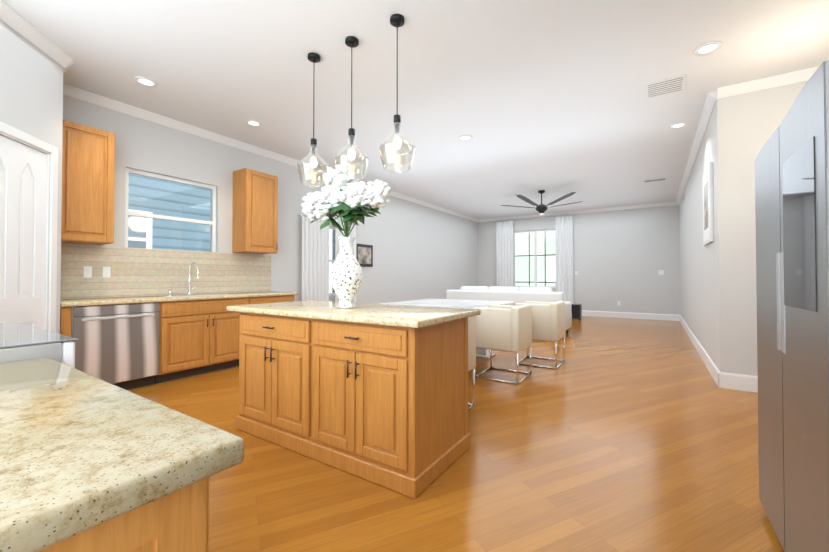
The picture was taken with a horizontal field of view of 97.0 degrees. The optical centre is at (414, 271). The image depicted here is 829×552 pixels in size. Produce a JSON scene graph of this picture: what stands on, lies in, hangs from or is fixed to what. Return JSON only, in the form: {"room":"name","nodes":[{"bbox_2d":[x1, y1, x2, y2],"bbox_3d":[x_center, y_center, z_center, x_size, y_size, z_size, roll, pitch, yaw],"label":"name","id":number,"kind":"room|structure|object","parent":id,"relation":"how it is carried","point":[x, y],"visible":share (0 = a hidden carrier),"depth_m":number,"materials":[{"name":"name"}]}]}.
{"room":"dining room and kitchen","nodes":[
{"label":"dining room and kitchen","id":0,"kind":"room"},
{"bbox_2d":[0,19,62,333],"bbox_3d":[-3.483,-0.360,2.676,1.340,3.100,1.340,-1,-1,33],"label":"wall","id":1,"kind":"structure","parent":0,"point":[31,89],"depth_m":2.94,"materials":[{"name":"beige paint"}]},
{"bbox_2d":[0,135,46,329],"bbox_3d":[-3.046,0.094,2.755,0.506,2.170,0.484,-1,-1,33],"label":"pantry door","id":2,"kind":"structure","parent":1,"relation":"in","point":[23,179],"depth_m":2.86,"materials":[{"name":"white wood"}]},
{"bbox_2d":[0,121,57,332],"bbox_3d":[-3.067,0.056,2.759,0.118,2.270,0.820,0,-1,-12],"label":"door frame","id":3,"kind":"structure","parent":1,"relation":"attached to","point":[51,224],"depth_m":3.10,"materials":[{"name":"white wood"}]},
{"bbox_2d":[54,52,73,87],"bbox_3d":[-3.323,-1.858,3.436,0.622,0.085,0.074,-1,-1,33],"label":"crown molding","id":4,"kind":"structure","parent":1,"relation":"attached to","point":[64,60],"depth_m":3.23,"materials":[{"name":"white paint"}]},
{"bbox_2d":[61,95,477,303],"bbox_3d":[-1.181,-0.293,7.573,0.150,3.100,12.360,-1,-1,33],"label":"wall","id":5,"kind":"structure","parent":0,"point":[420,252],"depth_m":6.11,"materials":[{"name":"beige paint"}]},
{"bbox_2d":[61,120,114,244],"bbox_3d":[-3.388,-0.876,3.723,0.362,1.160,0.475,-1,-1,33],"label":"upper cabinet","id":6,"kind":"object","parent":5,"relation":"attached to","point":[88,181],"visible":0.75,"depth_m":3.65,"materials":[{"name":"brown wood"}]},
{"bbox_2d":[60,244,270,298],"bbox_3d":[-2.964,0.014,4.684,0.011,0.563,2.581,-1,-1,33],"label":"backsplash","id":7,"kind":"structure","parent":5,"relation":"attached to","point":[144,272],"depth_m":4.42,"materials":[{"name":"tile"}]},
{"bbox_2d":[83,266,91,277],"bbox_3d":[-3.469,0.006,3.892,0.006,0.120,0.070,-1,-1,33],"label":"outlet","id":8,"kind":"object","parent":7,"relation":"attached to","point":[87,271],"depth_m":3.89,"materials":[{"name":"plastic"}]},
{"bbox_2d":[102,267,110,277],"bbox_3d":[-3.382,0.008,4.026,0.006,0.120,0.070,-1,-1,33],"label":"outlet","id":9,"kind":"object","parent":7,"relation":"attached to","point":[106,270],"depth_m":4.02,"materials":[{"name":"plastic"}]},
{"bbox_2d":[125,168,215,251],"bbox_3d":[-3.055,-0.673,4.658,0.098,1.040,1.060,-1,-1,33],"label":"kitchen window","id":10,"kind":"structure","parent":5,"relation":"in","point":[212,222],"depth_m":4.67,"materials":[{"name":"clear glass"}]},
{"bbox_2d":[232,168,277,253],"bbox_3d":[-2.313,-0.853,5.371,0.362,1.160,0.520,-1,-1,33],"label":"upper cabinet","id":11,"kind":"object","parent":5,"relation":"attached to","point":[255,215],"visible":1,"depth_m":5.22,"materials":[{"name":"brown wood"}]},
{"bbox_2d":[63,84,479,221],"bbox_3d":[-0.721,-1.793,8.094,0.074,0.085,10.720,-1,-1,33],"label":"crown molding","id":12,"kind":"structure","parent":5,"relation":"attached to","point":[71,91],"depth_m":4.76,"materials":[{"name":"white wood"}]},
{"bbox_2d":[297,214,359,302],"bbox_3d":[-1.545,0.135,6.778,0.100,2.182,1.500,-1,-1,33],"label":"curtain","id":13,"kind":"object","parent":5,"relation":"attached to","point":[315,262],"visible":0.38,"depth_m":6.50,"materials":[{"name":"white fabric"}]},
{"bbox_2d":[329,226,334,295],"bbox_3d":[-1.630,-0.203,6.838,0.098,1.300,1.040,-1,-1,33],"label":"window","id":14,"kind":"structure","parent":5,"relation":"in","point":[332,261],"depth_m":6.95,"materials":[{"name":"clear glass"}]},
{"bbox_2d":[356,244,372,266],"bbox_3d":[-1.046,-0.332,7.617,0.027,0.460,0.540,-1,-1,33],"label":"picture frame","id":15,"kind":"object","parent":5,"relation":"attached to","point":[364,255],"visible":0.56,"depth_m":7.61,"materials":[{"name":"brown wood"}]},
{"bbox_2d":[2,0,828,218],"bbox_3d":[1.575,-1.917,5.799,6.730,0.100,12.360,-1,-1,33],"label":"ceiling","id":16,"kind":"structure","parent":0,"point":[532,98],"depth_m":3.55,"materials":[{"name":"white paint"}]},
{"bbox_2d":[134,76,156,86],"bbox_3d":[-2.681,-1.891,3.655,0.189,0.011,0.189,0,-1,9],"label":"recessed light","id":17,"kind":"object","parent":16,"relation":"in","point":[141,80],"depth_m":3.65,"materials":[{"name":"white plastic"}]},
{"bbox_2d":[245,120,261,126],"bbox_3d":[-2.036,-1.877,4.643,0.189,0.011,0.189,0,-1,24],"label":"recessed light","id":18,"kind":"object","parent":16,"relation":"in","point":[254,123],"depth_m":4.64,"materials":[{"name":"white plastic"}]},
{"bbox_2d":[297,52,329,187],"bbox_3d":[-0.887,-1.330,3.230,0.280,1.144,0.280,-1,-1,33],"label":"pendant light","id":19,"kind":"object","parent":16,"relation":"hanging from","point":[313,57],"visible":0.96,"depth_m":3.21,"materials":[{"name":"clear glass"}]},
{"bbox_2d":[334,36,368,180],"bbox_3d":[-0.516,-1.333,3.012,0.280,1.144,0.280,-1,-1,33],"label":"pendant light","id":20,"kind":"object","parent":16,"relation":"hanging from","point":[352,41],"visible":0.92,"depth_m":3.00,"materials":[{"name":"clear glass"}]},
{"bbox_2d":[378,14,415,172],"bbox_3d":[-0.131,-1.336,2.761,0.280,1.144,0.280,-1,-1,33],"label":"pendant light","id":21,"kind":"object","parent":16,"relation":"hanging from","point":[397,20],"visible":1,"depth_m":2.74,"materials":[{"name":"clear glass"}]},
{"bbox_2d":[459,135,471,140],"bbox_3d":[0.716,-1.870,5.129,0.189,0.011,0.189,0,-1,24],"label":"recessed light","id":22,"kind":"object","parent":16,"relation":"in","point":[464,137],"depth_m":5.12,"materials":[{"name":"white plastic"}]},
{"bbox_2d":[501,190,582,215],"bbox_3d":[2.826,-1.549,8.358,1.760,0.564,1.829,-1,-1,33],"label":"ceiling fan","id":23,"kind":"object","parent":16,"relation":"hanging from","point":[541,208],"visible":1,"depth_m":8.21,"materials":[{"name":"brown metal"}]},
{"bbox_2d":[643,177,666,182],"bbox_3d":[4.830,-1.838,7.377,0.400,0.012,0.200,-1,-1,33],"label":"ceiling vent","id":24,"kind":"object","parent":16,"relation":"in","point":[657,179],"depth_m":7.37,"materials":[{"name":"white metal"}]},
{"bbox_2d":[645,74,686,97],"bbox_3d":[2.566,-1.888,3.756,0.340,0.012,0.340,-1,-1,33],"label":"ceiling vent","id":25,"kind":"object","parent":16,"relation":"in","point":[666,86],"depth_m":3.73,"materials":[{"name":"white metal"}]},
{"bbox_2d":[669,122,687,128],"bbox_3d":[3.391,-1.876,4.711,0.189,0.011,0.189,0,-1,27],"label":"recessed light","id":26,"kind":"object","parent":16,"relation":"in","point":[681,124],"depth_m":4.72,"materials":[{"name":"white plastic"}]},
{"bbox_2d":[694,41,721,55],"bbox_3d":[2.498,-1.898,3.120,0.189,0.011,0.189,0,-1,24],"label":"recessed light","id":27,"kind":"object","parent":16,"relation":"in","point":[707,48],"depth_m":3.11,"materials":[{"name":"white plastic"}]},
{"bbox_2d":[128,316,783,551],"bbox_3d":[1.575,1.282,5.755,6.730,0.100,12.360,-1,-1,33],"label":"floor","id":28,"kind":"structure","parent":0,"point":[610,434],"depth_m":2.16,"materials":[{"name":"brown wood"}]},
{"bbox_2d":[0,322,77,367],"bbox_3d":[-1.536,0.606,1.054,0.760,1.122,0.766,-1,-1,33],"label":"range","id":29,"kind":"object","parent":28,"relation":"on","point":[19,341],"visible":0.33,"depth_m":1.10,"materials":[{"name":"metal"}]},
{"bbox_2d":[71,302,159,389],"bbox_3d":[-3.155,0.767,3.772,0.631,0.876,0.700,-1,-1,33],"label":"dishwasher","id":30,"kind":"object","parent":28,"relation":"on","point":[117,345],"visible":0.79,"depth_m":3.60,"materials":[{"name":"silver metal"}]},
{"bbox_2d":[38,477,208,551],"bbox_3d":[-1.773,0.729,1.147,3.173,0.880,0.665,-1,-1,33],"label":"base cabinet","id":31,"kind":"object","parent":28,"relation":"on","point":[177,521],"depth_m":0.47,"materials":[{"name":"brown wood"}]},
{"bbox_2d":[0,357,243,551],"bbox_3d":[-1.764,0.267,1.137,3.207,0.038,0.647,-1,-1,33],"label":"countertop","id":32,"kind":"structure","parent":31,"relation":"on","point":[80,451],"depth_m":0.49,"materials":[{"name":"beige stone"}]},
{"bbox_2d":[154,297,255,382],"bbox_3d":[-2.675,0.775,4.535,0.641,0.880,1.094,-1,-1,33],"label":"base cabinet","id":33,"kind":"object","parent":28,"relation":"on","point":[196,337],"depth_m":4.23,"materials":[{"name":"brown wood"}]},
{"bbox_2d":[60,291,297,306],"bbox_3d":[-2.692,0.313,4.502,0.658,0.040,2.583,-1,-1,33],"label":"countertop","id":34,"kind":"structure","parent":33,"relation":"on","point":[102,301],"depth_m":4.07,"materials":[{"name":"beige stone"}]},
{"bbox_2d":[169,262,198,295],"bbox_3d":[-2.786,0.088,4.501,0.242,0.410,0.336,-1,-1,33],"label":"faucet","id":35,"kind":"object","parent":34,"relation":"on","point":[189,275],"visible":1,"depth_m":4.58,"materials":[{"name":"silver metal"}]},
{"bbox_2d":[256,295,294,303],"bbox_3d":[-2.233,0.785,5.214,0.641,0.880,0.798,-1,-1,33],"label":"base cabinet","id":36,"kind":"object","parent":28,"relation":"on","point":[288,298],"depth_m":5.08,"materials":[{"name":"brown wood"}]},
{"bbox_2d":[237,312,469,498],"bbox_3d":[-0.496,0.744,2.611,1.612,0.890,0.734,-1,-1,33],"label":"kitchen island","id":37,"kind":"object","parent":28,"relation":"on","point":[384,406],"visible":0.96,"depth_m":2.19,"materials":[{"name":"brown wood"}]},
{"bbox_2d":[227,300,480,327],"bbox_3d":[-0.485,0.278,2.635,1.720,0.038,0.800,-1,-1,33],"label":"island countertop","id":38,"kind":"structure","parent":37,"relation":"on","point":[407,316],"depth_m":2.33,"materials":[{"name":"beige stone"}]},
{"bbox_2d":[301,165,392,307],"bbox_3d":[-0.487,-0.235,2.594,0.733,0.983,0.448,-1,-1,33],"label":"vase","id":39,"kind":"object","parent":38,"relation":"on","point":[347,197],"visible":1,"depth_m":2.51,"materials":[{"name":"ceramic"}]},
{"bbox_2d":[380,298,513,358],"bbox_3d":[0.344,0.835,5.071,1.460,0.775,2.020,-1,-1,33],"label":"dining table","id":40,"kind":"object","parent":28,"relation":"on","point":[466,304],"visible":0.25,"depth_m":5.21,"materials":[{"name":"white stone"}]},
{"bbox_2d":[468,316,475,410],"bbox_3d":[0.186,0.787,3.181,0.530,0.820,0.530,-1,-1,33],"label":"dining chair","id":41,"kind":"object","parent":28,"relation":"on","point":[471,342],"visible":0.21,"depth_m":3.19,"materials":[{"name":"beige leather"}]},
{"bbox_2d":[473,305,531,384],"bbox_3d":[1.030,0.801,4.255,0.530,0.820,0.530,-1,-1,33],"label":"dining chair","id":42,"kind":"object","parent":28,"relation":"on","point":[508,328],"visible":0.9,"depth_m":4.04,"materials":[{"name":"beige leather"}]},
{"bbox_2d":[446,286,571,332],"bbox_3d":[2.175,0.796,8.164,2.450,0.940,1.700,-1,-1,33],"label":"sofa","id":43,"kind":"object","parent":28,"relation":"on","point":[515,295],"visible":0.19,"depth_m":7.40,"materials":[{"name":"white fabric"}]},
{"bbox_2d":[515,301,565,368],"bbox_3d":[1.688,0.810,4.900,0.530,0.820,0.530,-1,-1,33],"label":"dining chair","id":44,"kind":"object","parent":28,"relation":"on","point":[548,321],"visible":0.75,"depth_m":4.65,"materials":[{"name":"beige leather"}]},
{"bbox_2d":[571,304,581,319],"bbox_3d":[4.355,1.090,9.959,0.300,0.400,0.306,-1,-1,33],"label":"speaker","id":45,"kind":"object","parent":28,"relation":"on","point":[576,309],"visible":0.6,"depth_m":9.82,"materials":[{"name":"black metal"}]},
{"bbox_2d":[755,60,828,551],"bbox_3d":[1.848,0.262,1.218,0.904,1.815,0.900,-1,-1,33],"label":"refrigerator","id":46,"kind":"object","parent":28,"relation":"on","point":[792,213],"visible":1,"depth_m":1.33,"materials":[{"name":"silver metal"}]},
{"bbox_2d":[478,205,679,314],"bbox_3d":[4.568,-0.244,11.110,5.920,3.100,0.156,-1,-1,33],"label":"wall","id":47,"kind":"structure","parent":0,"point":[623,257],"depth_m":10.25,"materials":[{"name":"beige paint"}]},
{"bbox_2d":[494,215,573,303],"bbox_3d":[3.713,-0.189,11.519,2.540,2.961,0.101,-1,-1,33],"label":"curtain","id":48,"kind":"object","parent":47,"relation":"attached to","point":[564,252],"visible":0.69,"depth_m":11.12,"materials":[{"name":"white fabric"}]},
{"bbox_2d":[513,229,555,287],"bbox_3d":[3.828,-0.397,11.598,1.430,1.820,0.050,-1,-1,33],"label":"window","id":49,"kind":"structure","parent":47,"relation":"in","point":[535,255],"depth_m":11.60,"materials":[{"name":"clear glass"}]},
{"bbox_2d":[480,202,675,221],"bbox_3d":[4.504,-1.752,11.042,5.430,0.085,0.074,-1,-1,33],"label":"crown molding","id":50,"kind":"structure","parent":47,"relation":"attached to","point":[666,203],"depth_m":10.65,"materials":[{"name":"white wood"}]},
{"bbox_2d":[582,310,678,320],"bbox_3d":[4.520,1.225,11.025,5.550,0.160,0.016,-1,-1,33],"label":"baseboard","id":51,"kind":"structure","parent":47,"relation":"attached to","point":[670,317],"depth_m":10.06,"materials":[{"name":"white wood"}]},
{"bbox_2d":[679,95,738,373],"bbox_3d":[5.133,-0.305,6.693,0.150,3.100,6.940,-1,-1,33],"label":"wall","id":52,"kind":"structure","parent":0,"point":[709,313],"depth_m":3.99,"materials":[{"name":"beige paint"}]},
{"bbox_2d":[676,88,719,203],"bbox_3d":[4.978,-1.813,6.681,0.074,0.085,6.864,-1,-1,33],"label":"crown molding","id":53,"kind":"structure","parent":52,"relation":"attached to","point":[712,97],"depth_m":4.91,"materials":[{"name":"white wood"}]},
{"bbox_2d":[679,315,721,387],"bbox_3d":[5.018,1.165,6.649,0.016,0.160,6.806,-1,-1,33],"label":"baseboard","id":54,"kind":"structure","parent":52,"relation":"attached to","point":[715,373],"depth_m":4.84,"materials":[{"name":"white wood"}]},
{"bbox_2d":[703,162,713,245],"bbox_3d":[3.542,-0.786,4.430,0.034,0.900,0.700,-1,-1,33],"label":"picture frame","id":55,"kind":"object","parent":52,"relation":"attached to","point":[708,224],"visible":0.98,"depth_m":4.25,"materials":[{"name":"white wood"}]},
{"bbox_2d":[736,81,807,375],"bbox_3d":[3.681,-0.348,3.587,0.810,3.100,0.150,-1,-1,33],"label":"wall","id":56,"kind":"structure","parent":0,"point":[760,115],"depth_m":3.69,"materials":[{"name":"beige paint"}]},
{"bbox_2d":[722,372,757,392],"bbox_3d":[3.502,1.122,3.585,0.750,0.160,0.016,-1,-1,33],"label":"baseboard","id":57,"kind":"structure","parent":56,"relation":"attached to","point":[741,382],"depth_m":3.71,"materials":[{"name":"white wood"}]},
{"bbox_2d":[720,66,818,97],"bbox_3d":[3.461,-1.855,3.618,0.690,0.085,0.074,-1,-1,33],"label":"crown molding","id":58,"kind":"structure","parent":56,"relation":"attached to","point":[805,74],"depth_m":3.60,"materials":[{"name":"white wood"}]},
{"label":"outside","id":59,"kind":"structure","parent":0,"visible":0},
{"bbox_2d":[128,173,210,251],"bbox_3d":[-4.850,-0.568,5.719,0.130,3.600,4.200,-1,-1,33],"label":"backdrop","id":60,"kind":"structure","parent":59,"point":[149,204],"depth_m":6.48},
{"bbox_2d":[329,229,331,292],"bbox_3d":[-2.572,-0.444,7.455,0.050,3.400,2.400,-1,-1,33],"label":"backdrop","id":61,"kind":"structure","parent":59,"point":[330,251],"depth_m":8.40,"materials":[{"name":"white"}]},
{"bbox_2d":[515,231,555,285],"bbox_3d":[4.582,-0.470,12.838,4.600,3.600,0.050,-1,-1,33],"label":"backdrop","id":62,"kind":"structure","parent":59,"point":[547,257],"depth_m":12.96,"materials":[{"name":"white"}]}
]}

